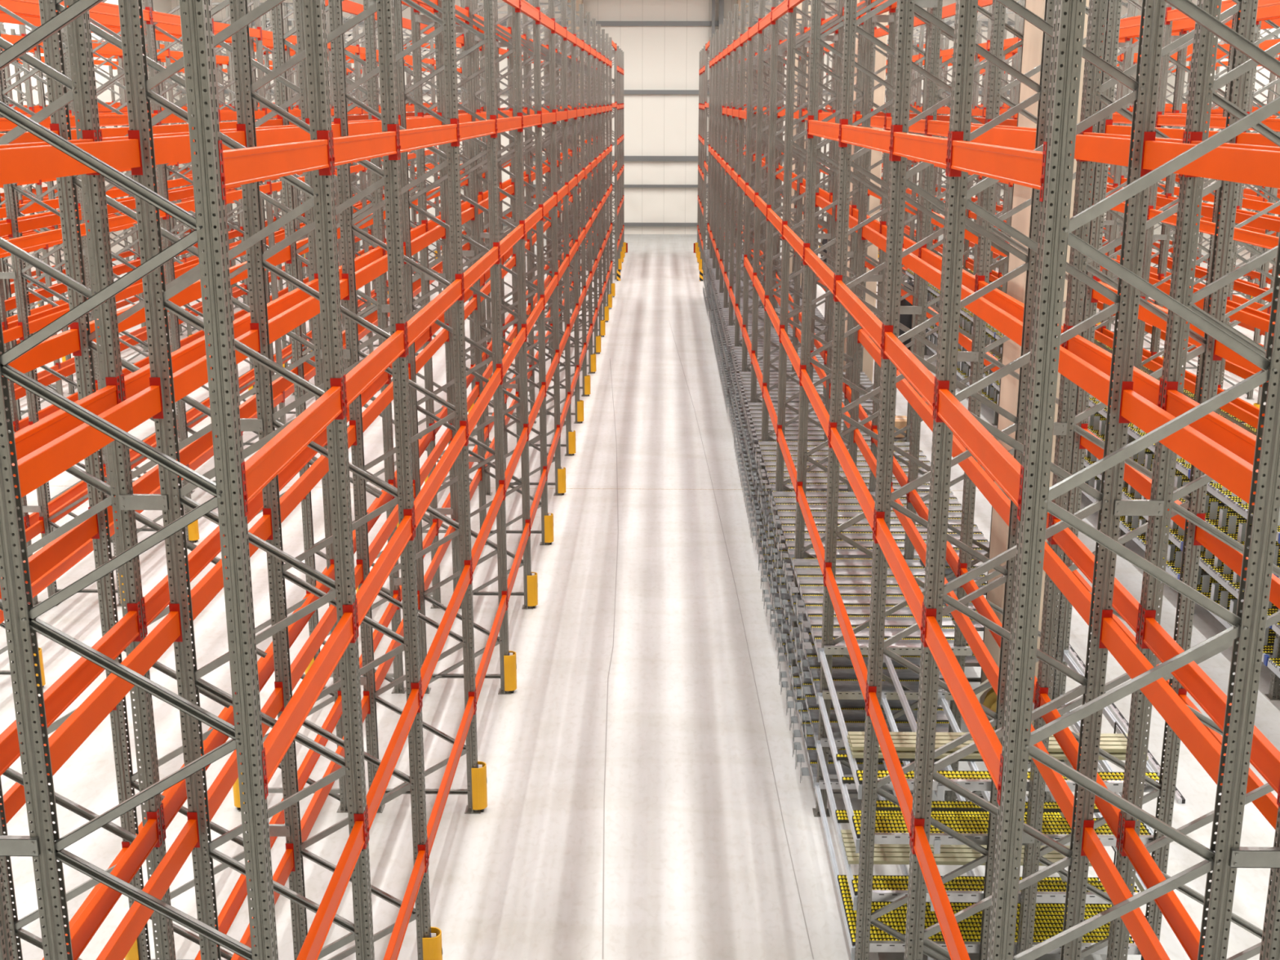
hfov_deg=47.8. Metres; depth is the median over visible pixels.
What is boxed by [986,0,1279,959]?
frame
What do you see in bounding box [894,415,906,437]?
cardboard box
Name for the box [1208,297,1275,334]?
beam
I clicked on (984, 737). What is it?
beam
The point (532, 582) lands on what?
guard
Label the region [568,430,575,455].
guard
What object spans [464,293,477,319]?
beam
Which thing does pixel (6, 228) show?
beam
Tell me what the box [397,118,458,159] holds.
beam
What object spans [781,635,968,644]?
tray
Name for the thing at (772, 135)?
frame
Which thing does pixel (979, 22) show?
frame
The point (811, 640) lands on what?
tray
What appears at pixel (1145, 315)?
beam
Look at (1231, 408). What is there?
beam
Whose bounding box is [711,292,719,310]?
shelf
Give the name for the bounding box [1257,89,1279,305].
frame
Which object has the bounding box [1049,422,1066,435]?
spacer
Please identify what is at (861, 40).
frame
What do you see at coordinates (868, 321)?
beam
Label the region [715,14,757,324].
frame
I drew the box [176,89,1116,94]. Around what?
trim
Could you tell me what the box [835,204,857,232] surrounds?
beam
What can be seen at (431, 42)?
frame
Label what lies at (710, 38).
frame
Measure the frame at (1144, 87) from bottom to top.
9.382 m
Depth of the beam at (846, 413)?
20.78 m
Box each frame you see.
[0,0,176,959]
[0,0,278,959]
[0,4,122,606]
[0,22,63,421]
[0,23,34,333]
[0,25,114,542]
[0,28,35,314]
[0,29,63,393]
[0,263,40,605]
[0,340,35,675]
[0,856,13,959]
[10,26,66,306]
[18,31,68,305]
[31,26,79,332]
[31,26,80,394]
[38,0,248,959]
[89,0,195,542]
[91,35,148,351]
[92,32,137,295]
[93,31,155,482]
[93,38,148,364]
[107,57,133,261]
[118,0,374,959]
[123,40,182,335]
[142,3,208,444]
[142,41,191,342]
[144,47,181,260]
[149,48,178,259]
[151,0,244,493]
[159,40,203,314]
[163,43,193,260]
[169,43,189,186]
[170,45,200,335]
[177,71,194,256]
[182,0,347,813]
[212,2,253,404]
[215,47,241,288]
[215,47,245,309]
[217,0,286,445]
[217,47,238,307]
[221,48,237,242]
[221,52,238,239]
[225,4,294,395]
[226,49,271,304]
[229,0,431,959]
[244,0,317,413]
[253,51,285,296]
[257,53,297,273]
[261,5,311,368]
[271,0,405,693]
[282,4,346,393]
[289,55,306,278]
[291,20,330,352]
[328,0,480,813]
[328,14,368,336]
[329,62,359,252]
[337,14,373,365]
[342,13,391,346]
[343,4,443,608]
[344,26,389,321]
[346,62,367,251]
[346,63,369,250]
[360,33,386,289]
[362,20,390,326]
[393,0,511,694]
[402,29,441,302]
[402,30,422,306]
[403,22,449,533]
[403,28,420,296]
[405,47,437,273]
[421,0,492,495]
[421,43,441,259]
[422,33,442,291]
[429,48,439,251]
[434,0,533,608]
[441,0,507,453]
[456,47,470,266]
[456,49,475,266]
[456,53,466,257]
[459,48,489,261]
[460,0,516,422]
[464,0,549,545]
[478,4,535,395]
[492,0,562,495]
[497,17,538,373]
[506,7,551,353]
[507,0,572,456]
[520,26,557,330]
[522,0,581,423]
[528,20,564,321]
[538,1,587,396]
[540,38,572,308]
[542,37,562,276]
[546,1,593,373]
[555,8,599,354]
[563,49,588,271]
[565,15,603,337]
[568,22,607,322]
[570,51,593,257]
[575,26,610,309]
[580,37,613,297]
[589,35,617,279]
[591,40,619,269]
[595,44,621,258]
[597,44,622,253]
[600,51,624,248]
[697,44,724,248]
[697,51,723,249]
[699,44,727,258]
[701,40,728,269]
[702,37,733,279]
[705,32,741,297]
[708,26,746,308]
[711,20,749,322]
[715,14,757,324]
[717,9,763,354]
[722,0,771,372]
[726,0,782,396]
[730,48,756,242]
[733,0,789,424]
[738,0,808,455]
[742,40,777,248]
[742,43,768,245]
[746,0,825,496]
[747,33,785,271]
[752,33,786,268]
[756,0,844,544]
[759,26,801,279]
[770,0,874,610]
[772,13,811,293]
[775,7,825,308]
[788,0,835,325]
[790,0,914,689]
[797,0,836,334]
[812,0,951,817]
[816,23,876,372]
[820,51,831,243]
[822,0,894,403]
[826,52,833,222]
[843,0,931,441]
[854,0,1055,959]
[868,6,954,492]
[901,29,945,285]
[902,25,920,278]
[902,26,926,274]
[903,0,1026,684]
[904,0,1165,959]
[904,43,919,280]
[908,15,955,281]
[924,18,982,355]
[933,38,953,232]
[934,20,982,269]
[944,0,1121,801]
[960,9,1008,315]
[963,22,987,253]
[963,62,984,259]
[966,0,1020,398]
[968,71,985,256]
[972,62,985,253]
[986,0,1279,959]
[991,0,1025,425]
[992,17,1014,261]
[992,59,1009,262]
[992,61,1010,271]
[998,13,1019,288]
[1016,0,1257,959]
[1071,0,1170,467]
[1080,0,1138,331]
[1098,44,1142,333]
[1099,0,1180,351]
[1099,45,1138,282]
[1104,66,1119,236]
[1106,0,1279,959]
[1111,44,1137,324]
[1118,1,1239,546]
[1143,40,1193,355]
[1143,43,1191,337]
[1149,0,1230,372]
[1152,40,1191,271]
[1152,61,1186,268]
[1172,58,1219,280]
[1178,27,1279,609]
[1185,35,1228,368]
[1191,40,1230,279]
[1193,42,1227,305]
[1214,4,1279,414]
[1222,6,1279,369]
[1222,29,1279,399]
[1232,35,1279,298]
[1235,27,1278,298]
[1252,54,1279,298]
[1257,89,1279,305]
[1257,214,1279,404]
[1258,796,1279,959]
[1264,632,1279,700]
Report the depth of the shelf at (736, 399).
27.59 m
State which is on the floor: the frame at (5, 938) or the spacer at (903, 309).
the frame at (5, 938)
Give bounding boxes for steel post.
[711,0,715,37]
[715,0,724,226]
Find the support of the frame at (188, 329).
on the floor
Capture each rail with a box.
[818,780,856,789]
[820,737,844,746]
[822,689,954,700]
[823,645,972,655]
[869,940,1141,955]
[871,889,1139,903]
[874,832,1155,846]
[877,777,1159,792]
[1050,686,1120,796]
[1057,638,1185,804]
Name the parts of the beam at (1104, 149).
rail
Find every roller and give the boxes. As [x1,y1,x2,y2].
[768,477,929,484]
[769,483,951,491]
[772,491,956,499]
[773,497,961,504]
[775,504,962,511]
[777,511,961,518]
[779,517,976,525]
[781,524,982,533]
[782,644,973,654]
[783,532,987,540]
[784,653,980,666]
[785,540,989,550]
[787,548,987,559]
[804,644,867,655]
[805,696,950,708]
[807,656,920,669]
[808,709,948,723]
[809,668,944,681]
[813,680,946,694]
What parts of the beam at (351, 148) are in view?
rail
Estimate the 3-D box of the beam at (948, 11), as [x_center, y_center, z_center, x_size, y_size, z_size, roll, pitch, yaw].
[4.298,-6.469,19.862,0.070,0.243,3.008,0,15,1]
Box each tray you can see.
[756,496,764,501]
[756,524,764,528]
[757,529,765,537]
[758,441,909,446]
[759,535,766,541]
[760,445,922,451]
[760,450,925,457]
[760,507,767,512]
[760,513,768,519]
[762,456,929,461]
[762,484,771,491]
[762,519,771,525]
[762,548,770,555]
[763,489,772,495]
[763,555,770,560]
[764,461,930,466]
[764,496,773,501]
[764,525,773,531]
[764,561,772,568]
[765,466,928,472]
[765,532,773,537]
[766,471,921,478]
[766,502,774,507]
[766,568,773,574]
[767,575,772,584]
[768,514,774,522]
[768,545,773,553]
[770,554,780,562]
[770,585,778,594]
[771,522,781,530]
[771,592,779,599]
[772,560,782,568]
[773,528,783,536]
[774,536,785,542]
[774,608,784,616]
[776,543,786,550]
[776,576,786,583]
[777,584,786,594]
[777,617,786,625]
[778,551,789,559]
[778,626,789,634]
[780,558,977,567]
[781,592,956,599]
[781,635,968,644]
[782,600,976,610]
[783,566,985,576]
[783,609,977,619]
[784,574,986,583]
[786,618,983,631]
[788,584,986,595]
[789,666,799,675]
[790,631,799,639]
[791,595,801,605]
[792,559,923,567]
[792,640,802,649]
[793,604,804,615]
[793,677,801,687]
[795,567,924,576]
[795,613,808,622]
[795,651,806,661]
[796,699,807,710]
[797,576,924,585]
[797,662,808,674]
[798,623,810,632]
[799,711,810,722]
[800,586,924,597]
[800,672,812,683]
[801,724,811,735]
[802,595,944,605]
[803,684,815,695]
[804,634,813,644]
[804,736,845,748]
[805,605,950,617]
[807,749,937,762]
[808,616,955,626]
[810,763,946,778]
[811,626,955,638]
[812,722,961,737]
[814,639,966,652]
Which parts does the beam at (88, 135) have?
rail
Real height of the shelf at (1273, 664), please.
0.355 m
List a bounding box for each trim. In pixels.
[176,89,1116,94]
[188,183,1004,187]
[213,21,1014,26]
[233,221,1105,227]
[382,155,883,161]
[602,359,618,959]
[668,320,813,959]
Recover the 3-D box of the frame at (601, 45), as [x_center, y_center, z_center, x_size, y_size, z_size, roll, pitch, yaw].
[-1.325,-14.698,64.794,1.160,9.382,0.170,0,15,1]
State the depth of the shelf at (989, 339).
33.04 m
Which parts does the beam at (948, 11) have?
rail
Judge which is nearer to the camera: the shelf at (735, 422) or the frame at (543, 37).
the shelf at (735, 422)
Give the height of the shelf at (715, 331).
0.280 m
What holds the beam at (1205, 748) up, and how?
attached to the frame at (1055, 226)
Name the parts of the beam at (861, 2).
rail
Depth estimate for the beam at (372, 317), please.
20.78 m
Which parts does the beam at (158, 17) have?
rail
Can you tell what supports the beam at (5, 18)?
attached to the frame at (19, 210)
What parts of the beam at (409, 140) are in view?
rail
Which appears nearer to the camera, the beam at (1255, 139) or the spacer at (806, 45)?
the beam at (1255, 139)
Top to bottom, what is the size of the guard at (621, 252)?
0.500 m
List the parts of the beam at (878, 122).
rail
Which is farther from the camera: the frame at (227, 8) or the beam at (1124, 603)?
the frame at (227, 8)
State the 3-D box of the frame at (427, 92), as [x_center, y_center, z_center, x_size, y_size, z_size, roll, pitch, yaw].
[-7.346,-11.269,51.764,1.160,9.382,0.170,0,15,1]
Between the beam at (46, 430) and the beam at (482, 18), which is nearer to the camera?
the beam at (46, 430)
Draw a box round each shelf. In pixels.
[702,262,709,274]
[702,272,709,288]
[702,286,709,302]
[703,248,781,261]
[705,257,781,273]
[705,269,781,284]
[705,284,711,300]
[705,297,711,311]
[708,296,715,310]
[708,308,715,325]
[709,266,753,279]
[709,283,715,294]
[710,324,718,341]
[711,277,801,297]
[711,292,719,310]
[711,309,719,329]
[714,293,817,310]
[714,306,723,330]
[714,324,723,346]
[714,340,723,359]
[717,357,728,384]
[718,305,824,329]
[718,325,728,345]
[718,342,728,368]
[722,343,734,372]
[722,360,733,391]
[722,382,733,413]
[723,325,825,347]
[728,404,740,438]
[729,346,823,373]
[729,363,741,393]
[729,386,741,417]
[733,417,749,453]
[733,435,749,481]
[734,371,873,404]
[734,390,750,433]
[741,475,759,525]
[742,402,906,444]
[742,422,760,468]
[742,448,759,502]
[750,520,773,587]
[751,466,774,528]
[752,493,773,559]
[753,438,951,492]
[762,582,980,673]
[766,515,986,601]
[766,552,983,637]
[768,488,989,566]
[778,662,946,788]
[779,625,961,746]
[780,593,946,705]
[814,782,1134,959]
[816,740,1146,911]
[817,693,1154,853]
[819,648,1162,799]
[905,268,992,282]
[906,278,937,297]
[924,329,937,354]
[925,316,937,337]
[927,282,940,296]
[927,293,963,315]
[956,361,967,379]
[957,343,967,351]
[959,315,988,333]
[960,306,969,317]
[963,366,995,401]
[965,361,993,377]
[967,311,998,337]
[968,324,997,355]
[991,379,999,391]
[992,391,999,404]
[994,345,1002,359]
[995,330,1112,351]
[1067,463,1103,502]
[1069,430,1105,482]
[1074,388,1246,423]
[1087,413,1154,453]
[1119,515,1207,578]
[1121,480,1224,548]
[1126,439,1226,506]
[1127,422,1257,476]
[1141,365,1161,381]
[1181,567,1275,662]
[1184,545,1278,617]
[1188,495,1279,574]
[1191,474,1279,542]
[1266,638,1279,678]
[1271,608,1279,635]
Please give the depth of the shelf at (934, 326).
39.08 m
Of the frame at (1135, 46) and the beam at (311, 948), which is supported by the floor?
the frame at (1135, 46)
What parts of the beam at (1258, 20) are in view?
rail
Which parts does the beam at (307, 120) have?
rail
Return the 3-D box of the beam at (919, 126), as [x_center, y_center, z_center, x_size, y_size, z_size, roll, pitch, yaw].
[3.193,-4.265,17.321,0.070,0.243,3.008,0,15,1]
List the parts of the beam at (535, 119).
rail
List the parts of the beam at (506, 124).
rail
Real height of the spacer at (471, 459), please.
0.090 m
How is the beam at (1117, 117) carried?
attached to the frame at (1131, 2)
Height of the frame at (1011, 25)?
9.382 m
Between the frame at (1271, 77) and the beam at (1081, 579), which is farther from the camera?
the frame at (1271, 77)
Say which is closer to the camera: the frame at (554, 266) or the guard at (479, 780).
the guard at (479, 780)
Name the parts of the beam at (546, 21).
rail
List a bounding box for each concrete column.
[567,0,582,233]
[734,0,750,226]
[789,0,811,286]
[843,0,888,383]
[979,0,1088,729]
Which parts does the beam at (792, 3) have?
rail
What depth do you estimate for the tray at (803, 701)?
16.41 m
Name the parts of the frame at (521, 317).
foot plate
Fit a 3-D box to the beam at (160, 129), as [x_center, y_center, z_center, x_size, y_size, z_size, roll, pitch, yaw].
[-4.039,-2.755,11.561,0.070,0.243,3.008,0,15,1]
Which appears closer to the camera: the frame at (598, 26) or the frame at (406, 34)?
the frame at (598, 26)
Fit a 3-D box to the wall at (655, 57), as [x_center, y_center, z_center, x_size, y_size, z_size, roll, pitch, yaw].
[1.278,-19.501,75.927,54.000,13.000,0.200,0,15,1]
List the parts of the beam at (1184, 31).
rail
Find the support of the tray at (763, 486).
on the shelf at (766, 495)
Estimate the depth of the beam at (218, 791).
9.79 m
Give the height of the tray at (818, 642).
0.050 m
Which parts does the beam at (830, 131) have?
rail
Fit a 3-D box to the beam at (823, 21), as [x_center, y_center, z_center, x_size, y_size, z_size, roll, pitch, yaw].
[3.048,-7.250,22.817,0.070,0.243,3.008,0,15,1]
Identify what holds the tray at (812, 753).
on the shelf at (811, 752)
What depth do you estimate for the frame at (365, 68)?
42.44 m
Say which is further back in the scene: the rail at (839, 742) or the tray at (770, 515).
the tray at (770, 515)
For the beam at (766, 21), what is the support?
attached to the frame at (772, 135)
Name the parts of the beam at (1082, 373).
rail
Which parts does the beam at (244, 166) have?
rail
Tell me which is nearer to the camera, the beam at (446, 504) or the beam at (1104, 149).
the beam at (1104, 149)
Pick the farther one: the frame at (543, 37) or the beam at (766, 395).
the frame at (543, 37)
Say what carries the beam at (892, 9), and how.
attached to the frame at (933, 93)
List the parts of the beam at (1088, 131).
rail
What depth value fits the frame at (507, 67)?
36.83 m
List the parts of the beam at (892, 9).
rail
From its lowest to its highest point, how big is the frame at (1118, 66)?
9.382 m
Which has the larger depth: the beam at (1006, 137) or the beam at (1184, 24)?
the beam at (1184, 24)
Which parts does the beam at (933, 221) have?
rail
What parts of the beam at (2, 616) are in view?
rail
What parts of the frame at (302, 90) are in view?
foot plate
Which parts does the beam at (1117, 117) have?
rail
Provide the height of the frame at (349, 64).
9.382 m
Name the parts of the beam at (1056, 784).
rail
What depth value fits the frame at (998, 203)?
56.91 m
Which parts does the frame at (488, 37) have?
foot plate, foot plate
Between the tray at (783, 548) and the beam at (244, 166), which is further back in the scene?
the tray at (783, 548)
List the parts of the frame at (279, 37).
foot plate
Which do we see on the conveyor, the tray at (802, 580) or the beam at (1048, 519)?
the tray at (802, 580)
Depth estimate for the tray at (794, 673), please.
17.28 m
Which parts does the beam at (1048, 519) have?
rail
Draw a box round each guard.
[33,647,45,687]
[124,938,138,959]
[187,520,199,542]
[232,772,244,809]
[304,657,314,675]
[422,926,442,959]
[471,760,487,812]
[503,650,516,693]
[527,572,537,608]
[544,512,553,544]
[557,466,565,495]
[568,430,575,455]
[577,400,583,422]
[584,374,590,395]
[591,353,595,373]
[595,335,600,353]
[600,320,605,337]
[604,306,608,321]
[608,293,612,308]
[611,283,615,297]
[617,258,622,271]
[620,251,623,262]
[622,246,625,257]
[697,251,700,262]
[698,258,702,270]
[1253,403,1259,408]
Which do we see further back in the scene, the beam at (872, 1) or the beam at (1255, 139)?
the beam at (872, 1)
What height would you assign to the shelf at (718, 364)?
0.280 m
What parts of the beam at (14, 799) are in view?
rail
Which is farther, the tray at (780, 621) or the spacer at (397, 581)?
the tray at (780, 621)
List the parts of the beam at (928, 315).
rail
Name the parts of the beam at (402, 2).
rail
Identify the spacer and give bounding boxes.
[0,271,16,279]
[0,835,39,856]
[22,505,41,512]
[119,493,168,510]
[240,417,263,431]
[268,823,290,836]
[320,348,351,359]
[337,675,367,685]
[368,0,394,7]
[382,304,407,312]
[394,577,417,585]
[415,14,436,22]
[424,273,445,279]
[433,507,453,515]
[455,26,468,32]
[462,250,474,256]
[468,456,480,462]
[475,35,483,40]
[480,232,488,238]
[485,415,493,421]
[496,42,510,47]
[500,218,514,223]
[504,383,517,388]
[542,190,550,194]
[776,199,782,202]
[779,52,786,56]
[791,208,795,212]
[804,42,809,47]
[815,233,831,239]
[821,35,838,40]
[847,251,853,257]
[861,274,882,281]
[871,14,893,22]
[899,306,921,314]
[915,0,937,8]
[957,351,978,361]
[1018,831,1034,843]
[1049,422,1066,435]
[1103,220,1114,225]
[1113,499,1164,515]
[1118,42,1128,47]
[1152,234,1167,239]
[1170,35,1182,40]
[1228,846,1279,868]
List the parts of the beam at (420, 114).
rail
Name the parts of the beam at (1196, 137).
rail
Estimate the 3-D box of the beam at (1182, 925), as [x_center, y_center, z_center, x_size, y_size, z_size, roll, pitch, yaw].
[3.013,2.477,8.009,0.070,0.243,2.062,0,15,1]
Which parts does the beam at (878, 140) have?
rail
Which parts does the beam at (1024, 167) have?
rail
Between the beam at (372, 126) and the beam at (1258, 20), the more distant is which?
the beam at (1258, 20)
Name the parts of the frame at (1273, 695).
foot plate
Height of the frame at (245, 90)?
9.382 m
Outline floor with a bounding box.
[0,233,1279,959]
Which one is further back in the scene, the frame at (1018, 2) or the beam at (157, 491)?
the frame at (1018, 2)
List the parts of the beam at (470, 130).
rail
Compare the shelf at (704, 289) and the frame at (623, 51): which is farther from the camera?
the frame at (623, 51)
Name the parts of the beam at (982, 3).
rail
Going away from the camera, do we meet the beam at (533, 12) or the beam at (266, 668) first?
the beam at (266, 668)
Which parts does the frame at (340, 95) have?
foot plate, foot plate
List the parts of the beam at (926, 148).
rail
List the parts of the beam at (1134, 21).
rail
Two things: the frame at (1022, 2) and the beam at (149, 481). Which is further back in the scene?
the frame at (1022, 2)
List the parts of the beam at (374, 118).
rail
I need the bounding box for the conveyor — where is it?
[782,554,966,662]
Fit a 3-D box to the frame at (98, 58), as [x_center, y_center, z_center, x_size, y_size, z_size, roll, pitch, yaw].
[-18.944,-11.331,51.944,1.160,9.382,0.170,0,15,1]
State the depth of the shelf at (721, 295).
39.28 m
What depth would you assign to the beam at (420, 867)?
10.68 m
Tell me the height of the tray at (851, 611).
0.050 m
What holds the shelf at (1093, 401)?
attached to the frame at (1131, 2)
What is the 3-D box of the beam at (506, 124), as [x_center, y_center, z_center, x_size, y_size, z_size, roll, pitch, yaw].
[-1.587,-4.290,17.395,0.070,0.243,3.008,0,15,1]
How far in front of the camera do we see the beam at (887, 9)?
19.20 m
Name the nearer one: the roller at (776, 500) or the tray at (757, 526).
the roller at (776, 500)
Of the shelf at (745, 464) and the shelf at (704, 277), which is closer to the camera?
the shelf at (745, 464)
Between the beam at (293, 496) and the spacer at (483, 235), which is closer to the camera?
the beam at (293, 496)
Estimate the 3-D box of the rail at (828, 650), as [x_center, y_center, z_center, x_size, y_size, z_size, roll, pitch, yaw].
[2.519,1.665,14.092,1.440,0.080,0.042,0,15,1]
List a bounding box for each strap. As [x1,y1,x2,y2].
[1111,846,1116,865]
[1113,721,1127,738]
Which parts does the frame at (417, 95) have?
foot plate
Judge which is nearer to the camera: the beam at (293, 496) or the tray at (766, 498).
the beam at (293, 496)
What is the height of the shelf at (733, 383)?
0.280 m
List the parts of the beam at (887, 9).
rail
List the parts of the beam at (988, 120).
rail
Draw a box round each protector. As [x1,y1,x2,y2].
[617,269,620,280]
[699,269,702,280]
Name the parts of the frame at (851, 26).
foot plate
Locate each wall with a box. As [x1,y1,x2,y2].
[0,0,189,283]
[171,0,1145,235]
[1153,0,1279,267]
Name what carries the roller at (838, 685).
on the shelf at (844, 677)
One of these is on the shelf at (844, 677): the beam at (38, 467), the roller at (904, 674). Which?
the roller at (904, 674)
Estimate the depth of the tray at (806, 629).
16.12 m
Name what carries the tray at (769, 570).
on the shelf at (760, 561)
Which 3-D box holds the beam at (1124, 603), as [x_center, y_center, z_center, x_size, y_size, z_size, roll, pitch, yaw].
[3.049,0.610,9.678,0.070,0.243,2.062,0,15,1]
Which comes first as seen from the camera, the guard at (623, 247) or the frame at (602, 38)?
the frame at (602, 38)
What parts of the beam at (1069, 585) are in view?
rail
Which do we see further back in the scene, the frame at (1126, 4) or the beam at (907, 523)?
the frame at (1126, 4)
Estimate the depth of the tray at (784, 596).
18.59 m
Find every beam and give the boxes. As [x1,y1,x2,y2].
[0,0,60,16]
[0,10,40,18]
[0,13,40,26]
[0,18,1279,479]
[0,111,79,131]
[0,123,59,144]
[0,129,100,174]
[0,129,142,184]
[0,203,82,223]
[0,207,6,218]
[0,218,13,237]
[0,219,89,255]
[0,506,99,599]
[0,591,28,623]
[0,600,143,776]
[0,706,116,826]
[1,321,5,331]
[1,322,81,380]
[2,322,23,343]
[4,297,16,311]
[5,297,88,329]
[9,375,121,460]
[10,0,68,7]
[12,377,163,498]
[13,386,26,399]
[13,420,17,431]
[15,208,83,232]
[15,421,33,432]
[17,380,99,430]
[20,515,27,529]
[25,516,44,542]
[26,307,69,334]
[27,463,107,527]
[27,519,118,604]
[39,390,97,420]
[41,841,129,959]
[43,603,182,776]
[47,475,109,523]
[66,808,162,959]
[67,124,193,139]
[86,280,206,342]
[88,2,151,24]
[88,12,146,27]
[92,22,120,28]
[96,810,199,959]
[97,129,189,141]
[98,110,159,126]
[104,430,217,524]
[107,209,167,229]
[120,333,209,401]
[134,464,187,513]
[135,692,235,835]
[141,525,225,636]
[149,124,247,165]
[151,7,213,33]
[160,705,238,841]
[169,323,260,403]
[187,507,273,620]
[194,860,250,959]
[204,681,284,826]
[217,130,332,199]
[218,115,283,129]
[219,118,309,132]
[229,244,291,284]
[231,842,295,959]
[233,273,319,338]
[239,362,297,417]
[240,376,345,516]
[246,426,327,524]
[253,118,341,146]
[257,559,337,692]
[257,590,311,666]
[262,602,356,799]
[266,273,349,344]
[268,690,342,848]
[277,420,356,523]
[288,559,364,690]
[296,227,340,255]
[296,810,367,959]
[298,691,370,842]
[303,329,346,375]
[315,529,355,584]
[330,124,399,174]
[331,115,378,124]
[338,241,384,279]
[342,0,377,20]
[342,322,407,417]
[346,366,390,422]
[347,114,368,120]
[347,115,400,136]
[352,478,395,554]
[354,210,386,229]
[355,242,406,290]
[355,507,414,638]
[357,297,389,333]
[359,589,399,675]
[362,363,411,431]
[365,681,421,843]
[366,470,396,512]
[368,480,415,567]
[374,590,420,691]
[379,112,422,120]
[383,219,427,255]
[383,843,427,959]
[389,326,431,382]
[394,422,435,497]
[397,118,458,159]
[399,518,438,601]
[401,0,419,12]
[402,17,411,30]
[405,112,442,128]
[405,273,463,355]
[410,220,445,256]
[413,0,438,12]
[413,419,467,537]
[415,323,448,373]
[418,3,434,14]
[419,423,452,486]
[420,559,471,708]
[423,519,455,591]
[426,214,440,231]
[426,690,475,867]
[431,313,444,340]
[434,406,447,438]
[437,493,450,533]
[444,113,471,124]
[454,4,469,24]
[455,17,478,31]
[457,115,497,146]
[461,204,475,224]
[462,242,499,298]
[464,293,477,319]
[466,363,502,444]
[466,381,479,413]
[469,466,481,500]
[471,480,505,581]
[472,13,486,26]
[475,591,507,711]
[496,112,523,137]
[498,220,524,262]
[502,0,520,12]
[502,323,527,383]
[504,423,528,497]
[506,519,530,607]
[520,0,540,24]
[522,111,542,131]
[524,204,543,234]
[526,294,545,340]
[528,381,546,439]
[529,466,547,528]
[539,7,555,33]
[757,10,771,33]
[762,382,777,440]
[764,295,779,342]
[766,204,782,235]
[770,0,788,24]
[776,424,796,500]
[778,324,800,384]
[782,221,804,263]
[787,0,804,12]
[795,480,824,582]
[799,364,829,444]
[803,243,835,300]
[806,115,840,146]
[817,110,835,123]
[821,13,838,33]
[823,560,867,711]
[828,422,875,539]
[829,382,850,427]
[832,110,855,123]
[833,275,883,356]
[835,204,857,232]
[839,119,892,160]
[842,0,866,21]
[844,384,871,440]
[851,204,880,233]
[853,428,876,477]
[855,111,885,129]
[857,328,881,367]
[859,5,889,24]
[861,221,886,252]
[866,684,912,848]
[870,0,888,11]
[871,424,908,500]
[873,510,924,642]
[880,221,919,257]
[881,324,936,419]
[884,112,926,135]
[889,1,897,13]
[890,124,950,176]
[890,482,926,567]
[896,368,933,432]
[902,243,941,290]
[906,481,959,577]
[909,113,917,118]
[911,815,970,959]
[913,16,925,26]
[915,305,938,325]
[919,244,977,292]
[920,211,944,227]
[922,606,1003,805]
[925,115,986,137]
[930,2,955,18]
[934,379,1023,520]
[936,115,949,121]
[944,576,1000,695]
[947,131,1047,201]
[951,434,1010,526]
[952,432,993,480]
[958,325,999,372]
[959,562,1038,709]
[960,284,1023,346]
[964,229,1007,257]
[969,125,1035,150]
[970,113,1017,126]
[976,275,1065,347]
[977,0,992,12]
[986,119,1079,160]
[1004,693,1076,828]
[1017,520,1093,626]
[1031,335,1113,407]
[1036,684,1121,849]
[1044,128,1133,166]
[1045,511,1051,541]
[1049,514,1142,644]
[1064,324,1163,408]
[1071,569,1172,684]
[1079,125,1186,176]
[1079,423,1188,529]
[1080,819,1169,959]
[1091,275,1207,346]
[1098,608,1226,785]
[1104,119,1218,140]
[1111,111,1156,124]
[1119,381,1258,505]
[1120,11,1165,28]
[1120,817,1204,959]
[1139,607,1279,807]
[1140,131,1279,188]
[1140,296,1168,310]
[1146,205,1218,235]
[1155,111,1229,128]
[1161,380,1261,465]
[1162,113,1224,116]
[1164,0,1236,24]
[1170,16,1232,31]
[1177,688,1279,829]
[1182,18,1233,33]
[1183,131,1279,177]
[1193,512,1279,608]
[1200,387,1263,428]
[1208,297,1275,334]
[1213,339,1270,373]
[1217,205,1279,232]
[1217,384,1264,417]
[1226,297,1275,322]
[1233,227,1279,248]
[1235,130,1279,146]
[1235,205,1279,220]
[1238,4,1279,19]
[1248,118,1279,131]
[1255,16,1279,24]
[1257,0,1279,8]
[1259,18,1279,29]
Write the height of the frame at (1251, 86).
9.382 m
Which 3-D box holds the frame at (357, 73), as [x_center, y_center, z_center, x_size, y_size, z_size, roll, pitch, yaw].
[-7.593,-7.400,37.088,1.160,9.382,0.170,0,15,1]
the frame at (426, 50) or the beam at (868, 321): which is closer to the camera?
the beam at (868, 321)
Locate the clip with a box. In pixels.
[1263,654,1269,666]
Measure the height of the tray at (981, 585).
0.050 m
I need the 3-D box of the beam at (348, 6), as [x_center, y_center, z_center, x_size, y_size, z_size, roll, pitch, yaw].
[-3.889,-6.512,19.988,0.070,0.243,3.008,0,15,1]
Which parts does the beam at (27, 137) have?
rail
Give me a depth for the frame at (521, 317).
19.37 m
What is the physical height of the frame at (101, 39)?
9.382 m
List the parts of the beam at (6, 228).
rail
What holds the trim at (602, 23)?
attached to the wall at (655, 57)
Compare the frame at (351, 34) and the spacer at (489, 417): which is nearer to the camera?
the spacer at (489, 417)
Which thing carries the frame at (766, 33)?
on the floor
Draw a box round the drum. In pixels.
[975,679,1034,729]
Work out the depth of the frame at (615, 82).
56.77 m
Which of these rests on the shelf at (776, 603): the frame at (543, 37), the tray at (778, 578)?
the tray at (778, 578)

